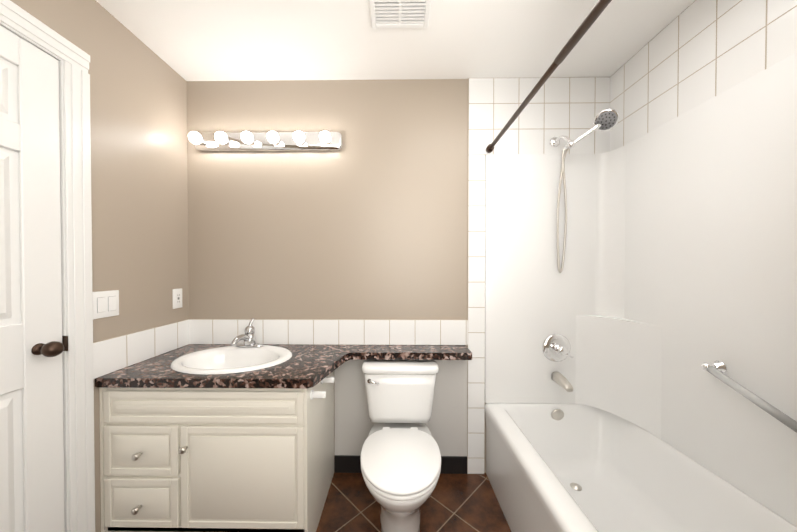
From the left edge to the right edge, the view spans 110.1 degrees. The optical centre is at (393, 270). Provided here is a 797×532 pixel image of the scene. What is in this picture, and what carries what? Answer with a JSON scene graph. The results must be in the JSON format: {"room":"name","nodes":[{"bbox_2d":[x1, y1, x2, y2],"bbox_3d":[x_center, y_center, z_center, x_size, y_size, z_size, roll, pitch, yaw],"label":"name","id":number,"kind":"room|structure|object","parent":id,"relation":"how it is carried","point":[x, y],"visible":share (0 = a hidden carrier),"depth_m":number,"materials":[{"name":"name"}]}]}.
{"room":"bathroom","nodes":[
{"label":"bathroom","id":0,"kind":"room"},
{"bbox_2d":[10,0,188,531],"bbox_3d":[-1.351,0.051,0.626,0.100,2.438,2.240,0,1,1],"label":"wall","id":1,"kind":"structure","parent":0,"point":[138,126],"depth_m":1.37,"materials":[{"name":"beige paint"}]},
{"bbox_2d":[0,25,64,531],"bbox_3d":[-1.283,0.224,0.718,0.114,2.074,0.755,0,1,1],"label":"door","id":2,"kind":"structure","parent":1,"relation":"in","point":[32,347],"depth_m":1.00,"materials":[{"name":"white wood"}]},
{"bbox_2d":[0,0,94,531],"bbox_3d":[-1.341,0.183,0.718,0.119,2.173,0.936,0,1,1],"label":"door frame","id":3,"kind":"structure","parent":1,"relation":"attached to","point":[76,259],"depth_m":1.12,"materials":[{"name":"white wood"}]},
{"bbox_2d":[92,290,118,318],"bbox_3d":[-1.288,0.148,1.249,0.011,0.118,0.115,0,1,1],"label":"switch plate","id":4,"kind":"object","parent":1,"relation":"attached to","point":[105,303],"visible":0.81,"depth_m":1.25,"materials":[{"name":"white plastic"}]},
{"bbox_2d":[173,288,181,308],"bbox_3d":[-1.284,0.163,1.657,0.010,0.115,0.070,0,1,1],"label":"electrical outlet","id":5,"kind":"object","parent":1,"relation":"attached to","point":[177,298],"visible":1,"depth_m":1.65,"materials":[{"name":"white plastic"}]},
{"bbox_2d":[187,79,485,472],"bbox_3d":[0.018,0.039,1.780,2.810,2.438,0.100,0,1,1],"label":"wall","id":6,"kind":"structure","parent":0,"point":[369,220],"depth_m":1.73,"materials":[{"name":"beige paint"}]},
{"bbox_2d":[194,131,342,151],"bbox_3d":[-0.771,-0.798,1.703,0.910,0.112,0.054,0,1,1],"label":"vanity light","id":7,"kind":"object","parent":6,"relation":"attached to","point":[262,143],"visible":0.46,"depth_m":1.70,"materials":[{"name":"silver metal"}]},
{"bbox_2d":[188,132,201,143],"bbox_3d":[-1.123,-0.785,1.578,0.113,0.066,0.133,0,1,1],"label":"bulb","id":8,"kind":"object","parent":7,"relation":"attached to","point":[194,137],"depth_m":1.63,"materials":[{"name":"white glass"}]},
{"bbox_2d":[215,132,227,143],"bbox_3d":[-0.976,-0.785,1.578,0.103,0.066,0.133,0,1,1],"label":"bulb","id":9,"kind":"object","parent":7,"relation":"attached to","point":[220,137],"depth_m":1.62,"materials":[{"name":"white glass"}]},
{"bbox_2d":[241,131,252,143],"bbox_3d":[-0.829,-0.785,1.573,0.093,0.066,0.144,0,1,1],"label":"bulb","id":10,"kind":"object","parent":7,"relation":"attached to","point":[247,137],"depth_m":1.62,"materials":[{"name":"white glass"}]},
{"bbox_2d":[267,131,278,143],"bbox_3d":[-0.681,-0.785,1.572,0.083,0.066,0.144,0,1,1],"label":"bulb","id":11,"kind":"object","parent":7,"relation":"attached to","point":[272,136],"depth_m":1.62,"materials":[{"name":"white glass"}]},
{"bbox_2d":[293,131,304,142],"bbox_3d":[-0.535,-0.785,1.566,0.076,0.066,0.131,0,1,1],"label":"bulb","id":12,"kind":"object","parent":7,"relation":"attached to","point":[298,136],"depth_m":1.62,"materials":[{"name":"white glass"}]},
{"bbox_2d":[319,131,330,142],"bbox_3d":[-0.387,-0.785,1.566,0.066,0.066,0.132,0,1,1],"label":"bulb","id":13,"kind":"object","parent":7,"relation":"attached to","point":[324,136],"depth_m":1.61,"materials":[{"name":"white glass"}]},
{"bbox_2d":[93,319,467,378],"bbox_3d":[-0.419,0.382,1.458,1.744,0.156,0.561,0,1,1],"label":"tile backsplash","id":14,"kind":"structure","parent":6,"relation":"attached to","point":[111,355],"depth_m":1.73,"materials":[{"name":"white tile"}]},
{"bbox_2d":[334,455,466,473],"bbox_3d":[0.043,1.206,1.737,0.826,0.105,0.010,0,1,1],"label":"baseboard","id":15,"kind":"structure","parent":6,"relation":"attached to","point":[352,464],"depth_m":1.73,"materials":[{"name":"black wood"}]},
{"bbox_2d":[334,360,466,455],"bbox_3d":[0.043,0.826,1.736,0.826,0.654,0.004,0,1,1],"label":"wall","id":16,"kind":"structure","parent":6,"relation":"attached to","point":[446,424],"depth_m":1.73,"materials":[{"name":"grey paint"}]},
{"bbox_2d":[467,77,609,473],"bbox_3d":[0.889,0.040,1.715,0.864,2.438,0.008,0,1,1],"label":"tiled wall","id":17,"kind":"structure","parent":6,"relation":"attached to","point":[571,108],"depth_m":1.70,"materials":[{"name":"white tile"}]},
{"bbox_2d":[486,0,611,152],"bbox_3d":[0.575,-0.735,0.952,0.042,0.042,1.509,0,1,1],"label":"curtain rod","id":18,"kind":"object","parent":17,"relation":"attached to","point":[597,10],"visible":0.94,"depth_m":0.94,"materials":[{"name":"brown metal"}]},
{"bbox_2d":[550,108,619,272],"bbox_3d":[1.065,-0.422,1.579,0.091,0.869,0.336,-1,1,-42],"label":"shower head","id":19,"kind":"object","parent":17,"relation":"attached to","point":[607,119],"visible":1,"depth_m":1.60},
{"bbox_2d":[96,0,694,80],"bbox_3d":[0.004,-1.217,0.596,2.810,0.100,2.440,0,1,1],"label":"ceiling","id":20,"kind":"structure","parent":0,"point":[229,40],"depth_m":1.40,"materials":[{"name":"white paint"}]},
{"bbox_2d":[369,0,430,27],"bbox_3d":[0.027,-1.165,1.196,0.267,0.016,0.270,0,1,1],"label":"air vent","id":21,"kind":"object","parent":20,"relation":"attached to","point":[399,13],"visible":1,"depth_m":1.26,"materials":[{"name":"white plastic"}]},
{"bbox_2d":[316,472,510,531],"bbox_3d":[0.004,1.320,0.624,2.810,0.100,2.440,0,1,1],"label":"floor","id":22,"kind":"structure","parent":0,"point":[461,503],"depth_m":1.49,"materials":[{"name":"tile"}]},
{"bbox_2d":[99,371,333,531],"bbox_3d":[-0.798,0.882,1.463,0.982,0.759,0.548,0,1,1],"label":"vanity cabinet","id":23,"kind":"object","parent":22,"relation":"on","point":[216,459],"visible":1,"depth_m":1.22,"materials":[{"name":"beige wood"}]},
{"bbox_2d":[95,344,471,388],"bbox_3d":[-0.426,0.481,1.467,1.729,0.040,0.544,0,1,1],"label":"countertop","id":24,"kind":"structure","parent":23,"relation":"on","point":[306,366],"depth_m":1.34,"materials":[{"name":"stone"}]},
{"bbox_2d":[170,345,291,374],"bbox_3d":[-0.836,0.527,1.468,0.584,0.164,0.444,0,1,1],"label":"sink basin","id":25,"kind":"object","parent":24,"relation":"in","point":[226,360],"visible":0.54,"depth_m":1.54,"materials":[{"name":"white ceramic"}]},
{"bbox_2d":[231,318,263,347],"bbox_3d":[-0.847,0.362,1.584,0.160,0.163,0.179,0,1,1],"label":"faucet","id":26,"kind":"object","parent":24,"relation":"on","point":[248,337],"visible":1,"depth_m":1.61,"materials":[{"name":"grey metal"}]},
{"bbox_2d":[360,360,440,531],"bbox_3d":[0.033,0.891,1.389,0.424,0.742,0.672,0,1,1],"label":"toilet","id":27,"kind":"object","parent":22,"relation":"on","point":[400,458],"visible":1,"depth_m":1.36,"materials":[{"name":"white ceramic"}]},
{"bbox_2d":[485,403,796,531],"bbox_3d":[0.932,1.044,0.970,0.758,0.445,1.515,0,1,1],"label":"bathtub","id":28,"kind":"object","parent":22,"relation":"on","point":[566,468],"visible":0.92,"depth_m":1.36,"materials":[{"name":"white ceramic"}]},
{"bbox_2d":[485,53,796,526],"bbox_3d":[0.932,0.059,0.959,0.758,1.522,1.515,0,1,1],"label":"tub surround","id":29,"kind":"object","parent":28,"relation":"on","point":[680,265],"visible":1,"depth_m":1.29,"materials":[{"name":"white plastic"}]},
{"bbox_2d":[542,334,572,361],"bbox_3d":[0.991,0.469,1.661,0.172,0.172,0.079,0,1,1],"label":"tub valve","id":30,"kind":"object","parent":29,"relation":"attached to","point":[556,347],"visible":1,"depth_m":1.69,"materials":[{"name":"silver metal"}]},
{"bbox_2d":[551,372,572,391],"bbox_3d":[0.991,0.647,1.635,0.058,0.064,0.134,0,1,1],"label":"tub spout","id":31,"kind":"object","parent":29,"relation":"attached to","point":[560,379],"visible":1,"depth_m":1.62,"materials":[{"name":"silver metal"}]},
{"bbox_2d":[701,360,796,432],"bbox_3d":[1.256,0.434,0.970,0.068,0.154,0.317,0,1,1],"label":"grab bar","id":32,"kind":"object","parent":29,"relation":"attached to","point":[717,369],"visible":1,"depth_m":0.97,"materials":[{"name":"silver metal"}]},
{"bbox_3d":[1.358,0.052,0.544,0.100,2.438,2.340,0,1,1],"label":"wall","id":33,"kind":"structure","parent":0,"visible":0},
{"bbox_2d":[610,0,796,150],"bbox_3d":[1.309,-0.937,0.941,0.008,0.468,1.508,0,1,1],"label":"shower wall tile","id":34,"kind":"structure","parent":33,"relation":"attached to","point":[695,53],"depth_m":1.20,"materials":[{"name":"white tile"}]}
]}

